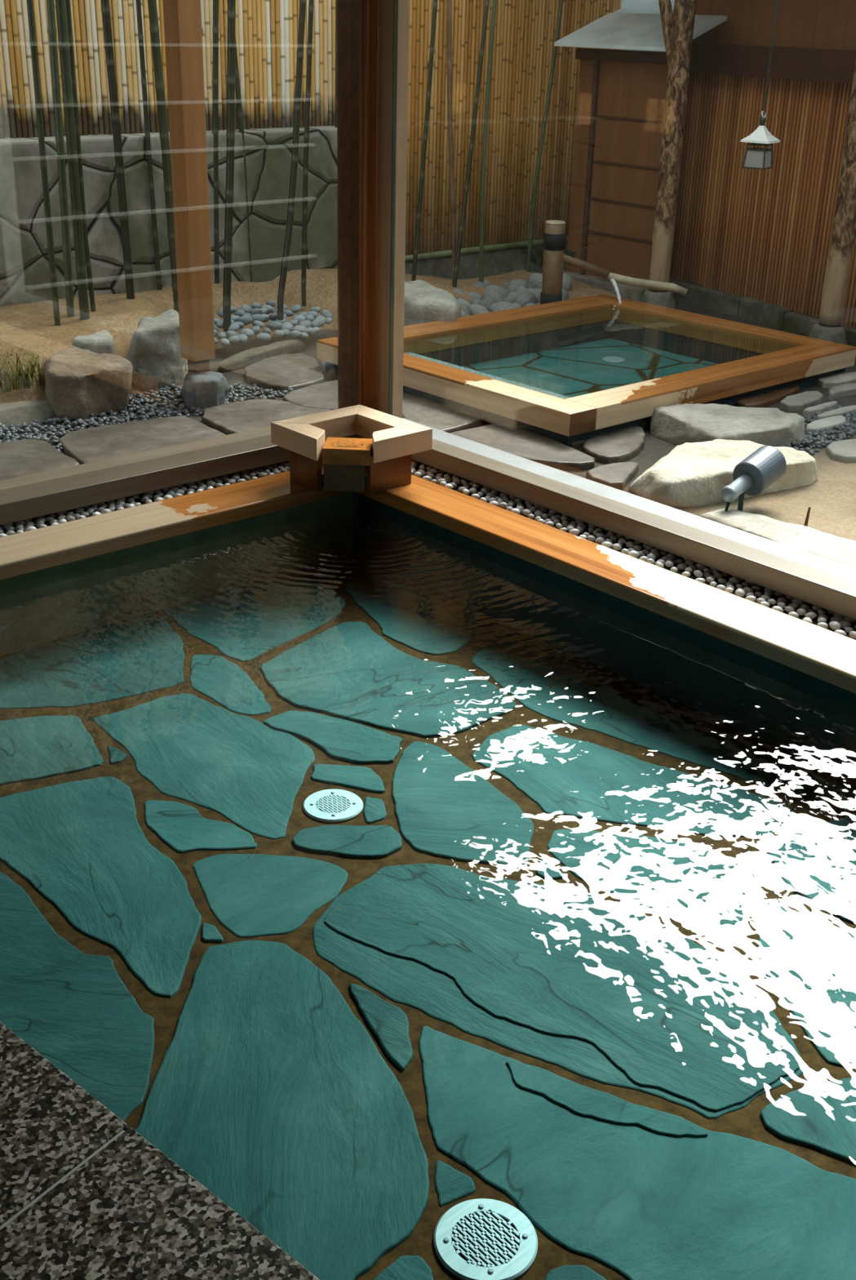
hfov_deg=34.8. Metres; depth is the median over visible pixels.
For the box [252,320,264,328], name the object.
cobbles
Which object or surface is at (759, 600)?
pebble
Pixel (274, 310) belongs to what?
cobbles
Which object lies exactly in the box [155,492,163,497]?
pebble
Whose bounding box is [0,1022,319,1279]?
floor
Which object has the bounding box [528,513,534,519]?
pebble
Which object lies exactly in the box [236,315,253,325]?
cobbles
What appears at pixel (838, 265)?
log post
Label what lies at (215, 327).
cobbles
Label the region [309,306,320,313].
cobbles
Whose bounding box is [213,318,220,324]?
cobbles
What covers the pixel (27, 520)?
pebble
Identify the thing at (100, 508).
pebble
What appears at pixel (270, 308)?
cobbles
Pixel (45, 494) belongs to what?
window sill
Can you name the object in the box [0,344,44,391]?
grass tuft
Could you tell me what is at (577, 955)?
bath
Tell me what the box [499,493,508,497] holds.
pebble
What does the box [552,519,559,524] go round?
pebble
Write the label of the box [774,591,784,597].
pebble
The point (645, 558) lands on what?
pebble
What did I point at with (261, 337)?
cobbles
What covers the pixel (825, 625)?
pebble
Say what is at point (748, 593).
pebble
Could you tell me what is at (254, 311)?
cobbles
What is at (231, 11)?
stalk
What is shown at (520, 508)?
pebble
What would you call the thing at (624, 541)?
pebble
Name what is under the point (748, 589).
pebble
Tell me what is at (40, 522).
pebble
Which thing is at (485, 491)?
pebble
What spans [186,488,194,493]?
pebble
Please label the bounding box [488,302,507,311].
rock
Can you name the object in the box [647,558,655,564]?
pebble
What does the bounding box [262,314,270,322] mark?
cobbles
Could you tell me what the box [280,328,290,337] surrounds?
cobbles
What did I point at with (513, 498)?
pebble
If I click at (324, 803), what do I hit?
grille
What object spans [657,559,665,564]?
pebble
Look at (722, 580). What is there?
pebble
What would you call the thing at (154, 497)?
pebble
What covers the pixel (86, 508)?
pebble
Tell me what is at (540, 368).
bath
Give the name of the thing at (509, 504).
pebble
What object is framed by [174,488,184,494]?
pebble
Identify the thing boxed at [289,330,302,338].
cobbles
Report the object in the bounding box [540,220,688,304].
spout
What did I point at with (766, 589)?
pebble
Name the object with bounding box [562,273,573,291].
rock
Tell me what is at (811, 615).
pebble
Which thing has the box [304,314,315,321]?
cobbles
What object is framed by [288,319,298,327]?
cobbles
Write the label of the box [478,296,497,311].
rock
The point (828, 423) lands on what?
flagstone
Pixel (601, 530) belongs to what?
pebble
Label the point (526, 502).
pebble
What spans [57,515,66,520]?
pebble
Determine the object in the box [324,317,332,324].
cobbles
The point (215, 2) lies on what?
stalk
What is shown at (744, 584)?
pebble
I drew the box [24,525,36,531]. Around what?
pebble
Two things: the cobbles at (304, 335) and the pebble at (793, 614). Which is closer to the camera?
the pebble at (793, 614)
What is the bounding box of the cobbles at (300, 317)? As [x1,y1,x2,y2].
[291,314,305,323]
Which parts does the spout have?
post, post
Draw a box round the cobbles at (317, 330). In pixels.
[312,326,319,335]
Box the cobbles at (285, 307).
[275,304,287,309]
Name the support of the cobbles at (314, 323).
on the ground
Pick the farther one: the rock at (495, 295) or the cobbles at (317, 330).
the rock at (495, 295)
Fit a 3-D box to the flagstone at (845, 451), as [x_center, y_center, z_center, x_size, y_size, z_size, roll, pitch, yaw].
[1.764,-0.773,5.645,0.320,0.057,0.206,-19,32,-38]
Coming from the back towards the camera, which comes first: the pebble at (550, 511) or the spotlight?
the spotlight
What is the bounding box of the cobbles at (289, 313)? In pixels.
[284,309,293,316]
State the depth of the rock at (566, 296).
8.19 m
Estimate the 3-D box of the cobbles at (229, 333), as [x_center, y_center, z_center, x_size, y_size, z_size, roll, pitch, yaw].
[-0.996,-1.542,6.921,0.066,0.055,0.087,3,25,4]
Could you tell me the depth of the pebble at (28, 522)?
4.20 m
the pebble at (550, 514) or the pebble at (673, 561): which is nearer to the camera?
the pebble at (673, 561)
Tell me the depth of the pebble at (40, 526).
4.17 m
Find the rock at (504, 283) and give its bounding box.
[500,281,509,286]
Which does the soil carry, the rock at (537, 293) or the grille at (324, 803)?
the rock at (537, 293)
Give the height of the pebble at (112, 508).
0.018 m
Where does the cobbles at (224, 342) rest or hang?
on the ground
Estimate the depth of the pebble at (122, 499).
4.42 m
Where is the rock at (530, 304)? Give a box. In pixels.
[524,302,537,306]
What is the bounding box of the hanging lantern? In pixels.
[741,0,780,169]
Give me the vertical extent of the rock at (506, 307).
0.140 m
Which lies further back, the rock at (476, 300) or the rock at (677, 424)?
the rock at (476, 300)
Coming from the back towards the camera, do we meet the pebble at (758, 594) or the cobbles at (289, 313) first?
the cobbles at (289, 313)
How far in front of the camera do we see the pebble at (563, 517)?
4.33 m
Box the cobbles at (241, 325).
[233,321,244,328]
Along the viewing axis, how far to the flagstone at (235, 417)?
5.85 m
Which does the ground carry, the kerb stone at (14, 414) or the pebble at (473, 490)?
the kerb stone at (14, 414)
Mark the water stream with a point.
(612, 280)
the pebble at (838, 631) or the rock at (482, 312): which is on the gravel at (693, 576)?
the pebble at (838, 631)
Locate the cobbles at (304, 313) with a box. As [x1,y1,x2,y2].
[298,311,307,315]
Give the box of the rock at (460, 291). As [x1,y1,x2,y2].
[453,288,463,294]
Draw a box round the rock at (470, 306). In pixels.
[467,303,478,313]
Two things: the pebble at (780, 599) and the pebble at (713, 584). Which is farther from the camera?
the pebble at (713, 584)
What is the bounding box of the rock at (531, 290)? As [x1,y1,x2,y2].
[526,288,537,293]
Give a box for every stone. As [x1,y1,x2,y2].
[0,399,56,428]
[181,370,228,411]
[217,338,306,372]
[640,288,675,309]
[808,323,848,345]
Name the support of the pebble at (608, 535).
on the gravel at (693, 576)
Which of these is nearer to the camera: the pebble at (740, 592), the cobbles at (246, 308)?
the pebble at (740, 592)
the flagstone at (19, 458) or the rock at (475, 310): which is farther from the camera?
the rock at (475, 310)
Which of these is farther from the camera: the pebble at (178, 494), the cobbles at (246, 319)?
the cobbles at (246, 319)
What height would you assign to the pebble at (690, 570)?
0.017 m
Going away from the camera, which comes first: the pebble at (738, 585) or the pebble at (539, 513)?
the pebble at (738, 585)
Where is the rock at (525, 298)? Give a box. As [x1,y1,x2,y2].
[512,292,538,306]
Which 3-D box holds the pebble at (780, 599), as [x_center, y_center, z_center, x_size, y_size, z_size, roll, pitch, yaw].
[0.982,-0.108,3.784,0.024,0.019,0.026,-17,30,-34]
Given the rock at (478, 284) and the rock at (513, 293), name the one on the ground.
the rock at (478, 284)
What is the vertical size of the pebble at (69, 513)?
0.021 m
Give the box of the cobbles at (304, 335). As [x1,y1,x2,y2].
[300,332,309,339]
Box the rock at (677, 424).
[649,403,805,447]
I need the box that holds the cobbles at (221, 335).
[217,332,226,339]
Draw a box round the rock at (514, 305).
[508,302,522,308]
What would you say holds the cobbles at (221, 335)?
on the ground
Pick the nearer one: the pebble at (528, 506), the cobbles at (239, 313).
the pebble at (528, 506)
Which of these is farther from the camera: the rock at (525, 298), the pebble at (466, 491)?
the rock at (525, 298)
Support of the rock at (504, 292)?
on the ground
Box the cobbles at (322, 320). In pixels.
[314,316,325,326]
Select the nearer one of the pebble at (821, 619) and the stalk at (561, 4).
the pebble at (821, 619)
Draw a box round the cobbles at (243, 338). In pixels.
[237,333,248,342]
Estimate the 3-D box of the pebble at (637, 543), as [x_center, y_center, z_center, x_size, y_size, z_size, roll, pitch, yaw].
[0.640,-0.297,4.172,0.024,0.016,0.020,10,26,17]
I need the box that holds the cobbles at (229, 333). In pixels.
[225,330,238,339]
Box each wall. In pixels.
[0,0,224,137]
[0,125,337,306]
[669,0,855,346]
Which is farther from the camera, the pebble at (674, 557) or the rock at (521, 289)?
the rock at (521, 289)
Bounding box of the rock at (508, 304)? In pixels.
[498,301,511,306]
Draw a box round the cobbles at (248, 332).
[240,328,253,339]
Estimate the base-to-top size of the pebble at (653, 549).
0.018 m
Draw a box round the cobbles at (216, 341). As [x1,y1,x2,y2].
[214,337,218,344]
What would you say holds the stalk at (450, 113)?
on the soil
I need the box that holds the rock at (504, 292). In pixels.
[484,284,510,297]
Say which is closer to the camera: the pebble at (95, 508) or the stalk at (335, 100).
the pebble at (95, 508)
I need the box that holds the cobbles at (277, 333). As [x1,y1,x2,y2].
[273,329,284,337]
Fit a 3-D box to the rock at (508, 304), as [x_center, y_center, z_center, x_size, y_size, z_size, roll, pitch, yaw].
[0.439,-1.908,7.862,0.103,0.081,0.088,1,25,-1]
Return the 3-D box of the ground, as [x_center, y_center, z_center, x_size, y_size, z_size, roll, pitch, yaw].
[0.946,-0.540,5.146,18.000,0.050,18.000,-19,32,-38]
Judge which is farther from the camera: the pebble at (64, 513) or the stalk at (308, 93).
the stalk at (308, 93)
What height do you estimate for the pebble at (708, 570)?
0.016 m
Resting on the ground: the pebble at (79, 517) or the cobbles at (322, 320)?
the cobbles at (322, 320)
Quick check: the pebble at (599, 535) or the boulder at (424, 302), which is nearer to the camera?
the pebble at (599, 535)
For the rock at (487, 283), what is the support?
on the soil
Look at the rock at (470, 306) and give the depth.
7.70 m
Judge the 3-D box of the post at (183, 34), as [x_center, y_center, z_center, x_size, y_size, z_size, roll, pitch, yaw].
[-0.993,-2.169,5.620,0.110,2.160,0.110,-19,32,-38]
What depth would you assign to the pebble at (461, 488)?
4.59 m
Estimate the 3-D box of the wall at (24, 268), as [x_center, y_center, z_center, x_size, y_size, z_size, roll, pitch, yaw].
[-2.741,-1.685,6.207,6.400,1.045,0.240,-19,32,-38]
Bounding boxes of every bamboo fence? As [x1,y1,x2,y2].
[0,0,335,138]
[404,0,621,279]
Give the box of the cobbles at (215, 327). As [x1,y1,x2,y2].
[213,323,218,332]
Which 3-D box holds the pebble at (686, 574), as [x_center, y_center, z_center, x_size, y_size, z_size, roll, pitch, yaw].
[0.746,-0.189,3.943,0.022,0.019,0.028,-13,28,-28]
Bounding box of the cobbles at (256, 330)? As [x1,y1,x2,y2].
[250,325,260,333]
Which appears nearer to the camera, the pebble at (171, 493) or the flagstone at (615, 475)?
the pebble at (171, 493)
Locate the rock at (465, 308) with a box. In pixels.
[460,303,471,315]
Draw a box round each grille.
[315,794,351,813]
[451,1210,520,1267]
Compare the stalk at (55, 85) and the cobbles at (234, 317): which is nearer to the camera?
the stalk at (55, 85)
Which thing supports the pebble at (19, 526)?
on the gravel at (693, 576)
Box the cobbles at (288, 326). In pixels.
[280,321,293,331]
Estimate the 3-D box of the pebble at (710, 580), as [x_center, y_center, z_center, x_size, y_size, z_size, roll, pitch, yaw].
[0.807,-0.172,3.904,0.026,0.015,0.019,15,28,27]
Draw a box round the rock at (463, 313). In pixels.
[461,309,466,316]
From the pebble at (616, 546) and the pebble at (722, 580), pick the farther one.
the pebble at (616, 546)
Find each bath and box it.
[0,471,855,1279]
[316,293,855,446]
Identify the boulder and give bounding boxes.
[42,346,133,421]
[72,329,115,354]
[124,309,186,391]
[404,280,462,325]
[629,439,818,507]
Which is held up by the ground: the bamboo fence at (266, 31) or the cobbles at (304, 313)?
the cobbles at (304, 313)
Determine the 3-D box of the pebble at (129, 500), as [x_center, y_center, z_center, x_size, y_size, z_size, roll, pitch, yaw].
[-0.964,-0.454,4.428,0.024,0.017,0.022,-11,28,-26]
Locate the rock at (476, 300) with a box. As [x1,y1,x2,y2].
[470,297,480,304]
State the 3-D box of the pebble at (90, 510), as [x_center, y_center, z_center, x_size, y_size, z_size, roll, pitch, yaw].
[-1.070,-0.407,4.318,0.022,0.018,0.028,6,25,9]
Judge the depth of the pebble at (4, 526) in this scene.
4.17 m
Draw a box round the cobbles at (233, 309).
[231,306,236,314]
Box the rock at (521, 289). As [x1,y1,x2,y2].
[515,285,529,294]
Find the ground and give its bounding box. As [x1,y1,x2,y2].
[0,298,855,541]
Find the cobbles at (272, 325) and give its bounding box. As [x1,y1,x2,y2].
[266,320,282,330]
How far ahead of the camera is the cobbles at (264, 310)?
7.19 m
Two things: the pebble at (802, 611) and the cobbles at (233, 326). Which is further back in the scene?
the cobbles at (233, 326)
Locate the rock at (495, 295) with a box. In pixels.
[481,290,504,302]
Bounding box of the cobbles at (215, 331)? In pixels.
[213,328,217,337]
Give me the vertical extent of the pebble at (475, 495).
0.020 m
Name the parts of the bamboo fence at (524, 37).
rail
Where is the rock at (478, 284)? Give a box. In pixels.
[471,280,486,288]
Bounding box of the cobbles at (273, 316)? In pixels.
[269,312,277,320]
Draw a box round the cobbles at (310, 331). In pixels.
[303,327,315,336]
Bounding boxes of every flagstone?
[0,439,79,480]
[58,415,226,464]
[201,398,331,435]
[244,353,324,392]
[282,379,404,409]
[402,391,483,433]
[449,423,595,470]
[570,439,586,448]
[582,426,646,463]
[586,462,639,490]
[699,507,855,568]
[735,384,801,407]
[780,391,822,411]
[802,401,837,416]
[805,415,847,433]
[817,371,855,388]
[817,404,855,418]
[826,439,855,462]
[828,382,855,399]
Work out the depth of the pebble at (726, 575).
3.94 m
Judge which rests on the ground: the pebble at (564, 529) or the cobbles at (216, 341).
the cobbles at (216, 341)
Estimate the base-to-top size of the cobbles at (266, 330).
0.038 m
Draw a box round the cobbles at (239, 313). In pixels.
[234,309,244,316]
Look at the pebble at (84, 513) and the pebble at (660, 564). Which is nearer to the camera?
the pebble at (660, 564)
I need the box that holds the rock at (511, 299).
[504,295,515,303]
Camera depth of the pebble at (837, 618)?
3.66 m
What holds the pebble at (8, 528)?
on the gravel at (693, 576)
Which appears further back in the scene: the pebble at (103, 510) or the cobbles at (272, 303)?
the cobbles at (272, 303)
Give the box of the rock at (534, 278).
[527,272,542,287]
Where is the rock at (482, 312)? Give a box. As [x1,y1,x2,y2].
[477,311,490,314]
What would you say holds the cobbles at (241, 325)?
on the ground
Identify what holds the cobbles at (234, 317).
on the ground
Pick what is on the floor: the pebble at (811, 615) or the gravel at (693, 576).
the gravel at (693, 576)
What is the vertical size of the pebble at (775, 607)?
0.019 m
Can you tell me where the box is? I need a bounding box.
[271,404,432,493]
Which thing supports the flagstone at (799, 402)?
on the ground
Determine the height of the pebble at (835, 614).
0.024 m
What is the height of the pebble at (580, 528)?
0.020 m
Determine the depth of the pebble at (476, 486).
4.61 m
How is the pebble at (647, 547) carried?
on the gravel at (693, 576)
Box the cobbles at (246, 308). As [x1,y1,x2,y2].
[239,304,252,313]
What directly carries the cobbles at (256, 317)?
on the ground
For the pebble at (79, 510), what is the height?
0.021 m
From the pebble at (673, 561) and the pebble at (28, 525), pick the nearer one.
the pebble at (673, 561)
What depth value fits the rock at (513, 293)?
8.03 m
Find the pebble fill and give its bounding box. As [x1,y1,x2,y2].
[175,460,486,489]
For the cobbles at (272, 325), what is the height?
0.051 m
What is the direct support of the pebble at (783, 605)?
on the gravel at (693, 576)
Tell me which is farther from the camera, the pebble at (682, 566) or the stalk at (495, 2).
the stalk at (495, 2)
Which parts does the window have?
sill, sill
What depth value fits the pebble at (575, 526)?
4.28 m
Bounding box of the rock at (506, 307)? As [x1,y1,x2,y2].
[493,306,514,311]
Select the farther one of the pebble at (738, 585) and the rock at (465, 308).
the rock at (465, 308)
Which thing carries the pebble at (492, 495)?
on the gravel at (693, 576)
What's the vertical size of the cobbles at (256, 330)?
0.040 m
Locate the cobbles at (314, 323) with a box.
[311,320,321,328]
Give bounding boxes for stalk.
[26,0,60,325]
[46,0,74,316]
[54,0,89,319]
[65,0,95,311]
[100,0,134,299]
[135,0,162,289]
[147,0,178,312]
[212,0,219,284]
[222,0,235,331]
[226,0,252,281]
[276,0,306,319]
[301,0,313,306]
[334,0,337,127]
[411,0,437,280]
[446,0,456,284]
[453,0,489,287]
[479,0,497,282]
[526,0,564,271]
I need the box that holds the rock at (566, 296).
[562,288,569,300]
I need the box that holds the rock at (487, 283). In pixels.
[484,280,490,286]
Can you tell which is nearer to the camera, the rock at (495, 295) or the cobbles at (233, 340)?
the cobbles at (233, 340)
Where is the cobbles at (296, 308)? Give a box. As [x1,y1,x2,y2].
[290,304,301,312]
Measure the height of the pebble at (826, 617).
0.020 m
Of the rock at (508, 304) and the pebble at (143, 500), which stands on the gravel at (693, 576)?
the pebble at (143, 500)
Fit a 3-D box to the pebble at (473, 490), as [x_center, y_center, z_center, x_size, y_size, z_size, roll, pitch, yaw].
[0.151,-0.500,4.579,0.029,0.022,0.029,10,26,19]
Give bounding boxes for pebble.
[1,522,13,529]
[5,529,15,535]
[6,526,14,530]
[14,524,23,530]
[15,520,26,525]
[22,518,31,523]
[23,524,33,528]
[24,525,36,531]
[26,521,35,526]
[35,517,44,522]
[35,520,44,527]
[38,524,47,528]
[44,515,53,521]
[48,514,56,519]
[49,519,57,524]
[56,510,67,515]
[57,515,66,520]
[57,518,66,524]
[64,515,75,521]
[65,511,74,515]
[72,513,79,519]
[75,507,84,514]
[76,515,85,519]
[80,511,88,516]
[81,505,88,510]
[85,508,93,514]
[88,506,97,511]
[92,511,101,515]
[97,506,104,511]
[99,503,107,508]
[100,508,111,514]
[107,506,115,511]
[115,500,124,506]
[115,504,123,509]
[116,497,125,502]
[126,503,134,508]
[127,497,134,502]
[132,494,139,499]
[140,496,148,502]
[142,493,152,499]
[145,499,151,503]
[152,494,160,499]
[153,497,164,502]
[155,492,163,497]
[163,494,173,499]
[165,491,174,497]
[168,486,178,492]
[173,493,182,497]
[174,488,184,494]
[179,486,186,492]
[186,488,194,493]
[444,483,453,488]
[458,486,466,492]
[462,488,469,494]
[469,487,477,493]
[471,493,479,498]
[472,484,479,488]
[477,492,483,497]
[480,487,489,494]
[480,497,487,502]
[486,492,497,497]
[488,497,497,502]
[489,500,498,506]
[497,497,503,504]
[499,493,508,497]
[499,502,508,508]
[502,496,510,502]
[506,506,513,511]
[507,502,514,506]
[509,495,517,501]
[511,508,519,514]
[515,497,523,503]
[515,505,524,513]
[522,509,532,515]
[524,501,534,506]
[526,503,533,509]
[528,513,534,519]
[529,506,537,511]
[533,504,542,509]
[534,511,544,517]
[537,519,546,524]
[539,506,547,513]
[542,513,548,519]
[545,520,554,526]
[547,512,555,518]
[548,509,557,515]
[551,515,558,520]
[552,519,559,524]
[555,523,562,528]
[560,515,568,521]
[560,527,567,531]
[562,520,569,527]
[566,525,574,531]
[568,516,576,521]
[568,523,577,528]
[568,528,580,535]
[575,519,584,523]
[576,525,583,533]
[577,522,586,529]
[579,534,586,539]
[582,532,591,537]
[586,535,595,541]
[588,527,595,533]
[593,529,599,535]
[595,527,604,533]
[595,533,606,539]
[595,537,604,543]
[600,541,613,548]
[605,533,613,538]
[609,534,617,542]
[612,543,622,550]
[616,534,622,540]
[618,537,627,544]
[621,548,630,554]
[626,541,635,547]
[627,550,639,558]
[633,545,642,551]
[634,540,641,545]
[638,551,645,556]
[639,555,648,561]
[642,549,649,555]
[644,544,653,551]
[647,552,656,559]
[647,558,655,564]
[650,548,659,552]
[650,551,659,557]
[655,561,664,568]
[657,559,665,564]
[659,551,667,555]
[661,555,670,561]
[664,560,674,567]
[666,553,677,560]
[666,558,675,564]
[671,566,678,573]
[675,559,683,564]
[676,563,687,569]
[681,571,690,577]
[684,567,693,573]
[685,559,695,566]
[688,564,697,571]
[693,569,703,577]
[695,563,707,570]
[695,577,705,583]
[702,571,711,577]
[703,568,711,573]
[706,577,715,582]
[710,581,717,586]
[712,568,720,574]
[714,573,724,579]
[716,584,726,591]
[717,577,726,583]
[721,573,728,577]
[724,581,733,586]
[724,587,733,593]
[726,585,735,590]
[728,577,739,583]
[732,575,743,582]
[735,583,743,589]
[735,588,745,596]
[742,582,749,586]
[742,586,754,593]
[744,580,756,586]
[745,592,754,597]
[745,595,756,601]
[751,585,761,591]
[754,591,762,597]
[756,597,766,603]
[760,594,771,602]
[760,601,770,607]
[764,587,775,593]
[764,591,773,597]
[768,598,777,604]
[772,605,783,612]
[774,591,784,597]
[777,597,787,603]
[777,602,786,608]
[784,606,795,612]
[786,595,795,600]
[787,602,799,609]
[788,611,799,617]
[791,598,804,606]
[796,608,806,615]
[800,604,810,609]
[803,617,813,623]
[804,612,817,619]
[806,608,814,613]
[811,604,822,611]
[817,608,826,614]
[817,613,828,620]
[817,617,826,622]
[817,622,828,628]
[826,609,835,614]
[829,621,841,630]
[830,615,844,622]
[834,612,845,617]
[835,629,847,635]
[839,620,852,629]
[843,616,855,624]
[844,626,854,633]
[849,631,855,639]
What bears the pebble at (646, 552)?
on the gravel at (693, 576)
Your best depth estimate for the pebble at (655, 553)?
4.07 m
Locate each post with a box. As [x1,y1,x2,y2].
[162,0,215,373]
[337,0,409,418]
[648,0,696,290]
[818,61,855,324]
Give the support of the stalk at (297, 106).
on the cobbles
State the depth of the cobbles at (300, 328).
7.10 m
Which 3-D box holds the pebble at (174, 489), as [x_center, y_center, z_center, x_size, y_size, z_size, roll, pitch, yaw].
[-0.845,-0.496,4.525,0.033,0.024,0.032,19,30,32]
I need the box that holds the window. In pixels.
[388,0,855,620]
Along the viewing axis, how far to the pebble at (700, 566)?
3.99 m
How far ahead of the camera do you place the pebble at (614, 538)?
4.19 m
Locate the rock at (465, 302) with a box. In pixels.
[457,298,470,306]
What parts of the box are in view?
panel, panel, panel, panel, panel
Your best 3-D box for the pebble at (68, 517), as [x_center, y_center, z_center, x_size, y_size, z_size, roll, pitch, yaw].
[-1.115,-0.378,4.253,0.029,0.021,0.028,16,28,28]
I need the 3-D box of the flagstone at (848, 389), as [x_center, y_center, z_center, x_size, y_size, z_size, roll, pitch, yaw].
[1.992,-1.179,6.536,0.299,0.062,0.091,-17,30,-34]
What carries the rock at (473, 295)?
on the ground
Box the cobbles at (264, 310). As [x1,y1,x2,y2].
[259,307,267,314]
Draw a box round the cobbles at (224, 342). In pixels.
[220,337,230,346]
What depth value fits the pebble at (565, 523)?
4.30 m
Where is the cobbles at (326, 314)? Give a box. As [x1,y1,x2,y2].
[321,311,333,318]
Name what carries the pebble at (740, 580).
on the gravel at (693, 576)
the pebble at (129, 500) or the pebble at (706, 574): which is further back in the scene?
the pebble at (129, 500)
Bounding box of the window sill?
[0,426,289,526]
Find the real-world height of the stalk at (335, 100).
2.429 m
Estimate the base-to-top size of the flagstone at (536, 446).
0.063 m
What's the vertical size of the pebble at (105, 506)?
0.017 m
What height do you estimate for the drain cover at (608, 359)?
0.009 m
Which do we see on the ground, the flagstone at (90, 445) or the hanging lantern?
the flagstone at (90, 445)
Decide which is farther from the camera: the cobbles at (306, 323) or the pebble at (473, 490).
the cobbles at (306, 323)
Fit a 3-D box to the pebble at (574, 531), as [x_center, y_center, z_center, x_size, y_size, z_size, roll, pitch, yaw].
[0.455,-0.334,4.238,0.033,0.023,0.028,1,25,-1]
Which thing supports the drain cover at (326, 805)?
on the bath at (577, 955)
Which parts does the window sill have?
sill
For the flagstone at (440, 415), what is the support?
on the ground
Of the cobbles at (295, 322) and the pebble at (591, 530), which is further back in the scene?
the cobbles at (295, 322)
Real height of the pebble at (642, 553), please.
0.018 m
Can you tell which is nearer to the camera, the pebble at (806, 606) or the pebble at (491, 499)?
the pebble at (806, 606)
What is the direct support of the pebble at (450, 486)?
on the gravel at (693, 576)
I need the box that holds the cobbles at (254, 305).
[250,302,261,308]
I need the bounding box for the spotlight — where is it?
[720,445,786,511]
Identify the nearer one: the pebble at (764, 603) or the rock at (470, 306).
the pebble at (764, 603)
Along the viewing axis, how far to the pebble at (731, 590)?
3.83 m
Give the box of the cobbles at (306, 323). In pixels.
[298,320,311,328]
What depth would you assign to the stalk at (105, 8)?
6.63 m
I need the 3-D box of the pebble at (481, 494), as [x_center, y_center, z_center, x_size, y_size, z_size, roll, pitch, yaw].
[0.174,-0.485,4.553,0.024,0.018,0.024,19,30,33]
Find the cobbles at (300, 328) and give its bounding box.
[293,324,306,332]
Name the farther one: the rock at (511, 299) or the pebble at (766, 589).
the rock at (511, 299)
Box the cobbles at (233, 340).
[227,335,239,344]
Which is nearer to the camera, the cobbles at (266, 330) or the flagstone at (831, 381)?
the flagstone at (831, 381)
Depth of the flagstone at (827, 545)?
4.61 m
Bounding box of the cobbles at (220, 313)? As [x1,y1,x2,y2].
[217,307,222,317]
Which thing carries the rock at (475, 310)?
on the ground
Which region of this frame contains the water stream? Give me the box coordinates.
[610,278,622,302]
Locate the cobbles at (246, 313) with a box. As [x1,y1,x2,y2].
[241,312,251,315]
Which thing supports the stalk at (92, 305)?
on the soil
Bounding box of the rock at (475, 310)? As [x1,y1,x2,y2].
[470,305,488,315]
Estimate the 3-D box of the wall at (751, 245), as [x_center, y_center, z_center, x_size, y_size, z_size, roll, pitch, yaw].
[2.372,-2.531,6.964,0.214,2.200,3.597,-11,28,-26]
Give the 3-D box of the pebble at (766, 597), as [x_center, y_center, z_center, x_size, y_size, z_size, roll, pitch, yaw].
[0.939,-0.115,3.793,0.028,0.021,0.029,-6,26,-16]
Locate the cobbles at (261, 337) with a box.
[255,333,271,342]
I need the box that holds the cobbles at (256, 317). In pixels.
[250,313,264,323]
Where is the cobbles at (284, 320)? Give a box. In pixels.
[275,317,286,323]
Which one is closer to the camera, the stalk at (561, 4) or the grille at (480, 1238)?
the grille at (480, 1238)
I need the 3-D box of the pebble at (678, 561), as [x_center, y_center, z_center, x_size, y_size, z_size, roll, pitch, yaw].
[0.743,-0.232,4.041,0.024,0.016,0.019,15,28,27]
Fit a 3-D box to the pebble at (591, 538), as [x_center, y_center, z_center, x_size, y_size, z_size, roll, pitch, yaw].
[0.502,-0.312,4.201,0.025,0.020,0.026,-1,25,-6]
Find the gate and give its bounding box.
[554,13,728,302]
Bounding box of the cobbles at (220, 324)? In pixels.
[216,320,223,328]
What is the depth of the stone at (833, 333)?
7.21 m
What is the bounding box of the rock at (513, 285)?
[506,279,528,291]
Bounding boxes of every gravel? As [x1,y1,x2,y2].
[0,381,855,455]
[2,459,855,639]
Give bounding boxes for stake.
[804,506,811,526]
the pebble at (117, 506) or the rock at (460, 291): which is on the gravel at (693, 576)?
the pebble at (117, 506)
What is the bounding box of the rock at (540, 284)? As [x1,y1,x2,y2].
[534,280,542,288]
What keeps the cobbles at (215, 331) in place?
on the ground
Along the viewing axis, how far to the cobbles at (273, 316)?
7.16 m
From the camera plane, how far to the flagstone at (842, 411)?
6.13 m
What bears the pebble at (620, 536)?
on the gravel at (693, 576)
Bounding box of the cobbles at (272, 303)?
[266,299,275,307]
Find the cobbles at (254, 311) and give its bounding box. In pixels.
[250,307,262,315]
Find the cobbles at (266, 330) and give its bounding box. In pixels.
[262,327,271,333]
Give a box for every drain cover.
[302,789,363,822]
[433,1198,537,1279]
[602,356,625,363]
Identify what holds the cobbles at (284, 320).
on the ground
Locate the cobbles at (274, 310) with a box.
[271,307,284,313]
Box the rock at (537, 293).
[532,288,542,302]
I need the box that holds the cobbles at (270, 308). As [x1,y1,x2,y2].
[260,304,273,314]
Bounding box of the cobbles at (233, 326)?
[227,323,239,331]
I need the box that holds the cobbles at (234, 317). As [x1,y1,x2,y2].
[231,315,239,321]
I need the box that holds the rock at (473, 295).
[467,291,481,299]
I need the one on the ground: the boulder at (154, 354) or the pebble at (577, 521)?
the boulder at (154, 354)
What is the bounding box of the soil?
[0,268,617,403]
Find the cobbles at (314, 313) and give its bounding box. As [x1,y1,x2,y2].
[307,311,318,317]
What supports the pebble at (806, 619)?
on the gravel at (693, 576)
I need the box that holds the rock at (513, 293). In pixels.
[507,291,519,297]
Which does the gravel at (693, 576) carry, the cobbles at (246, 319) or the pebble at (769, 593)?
the pebble at (769, 593)
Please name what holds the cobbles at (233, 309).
on the soil
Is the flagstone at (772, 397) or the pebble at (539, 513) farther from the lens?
the flagstone at (772, 397)
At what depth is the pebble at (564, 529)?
4.26 m
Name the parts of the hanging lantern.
pane, frame, pane, chain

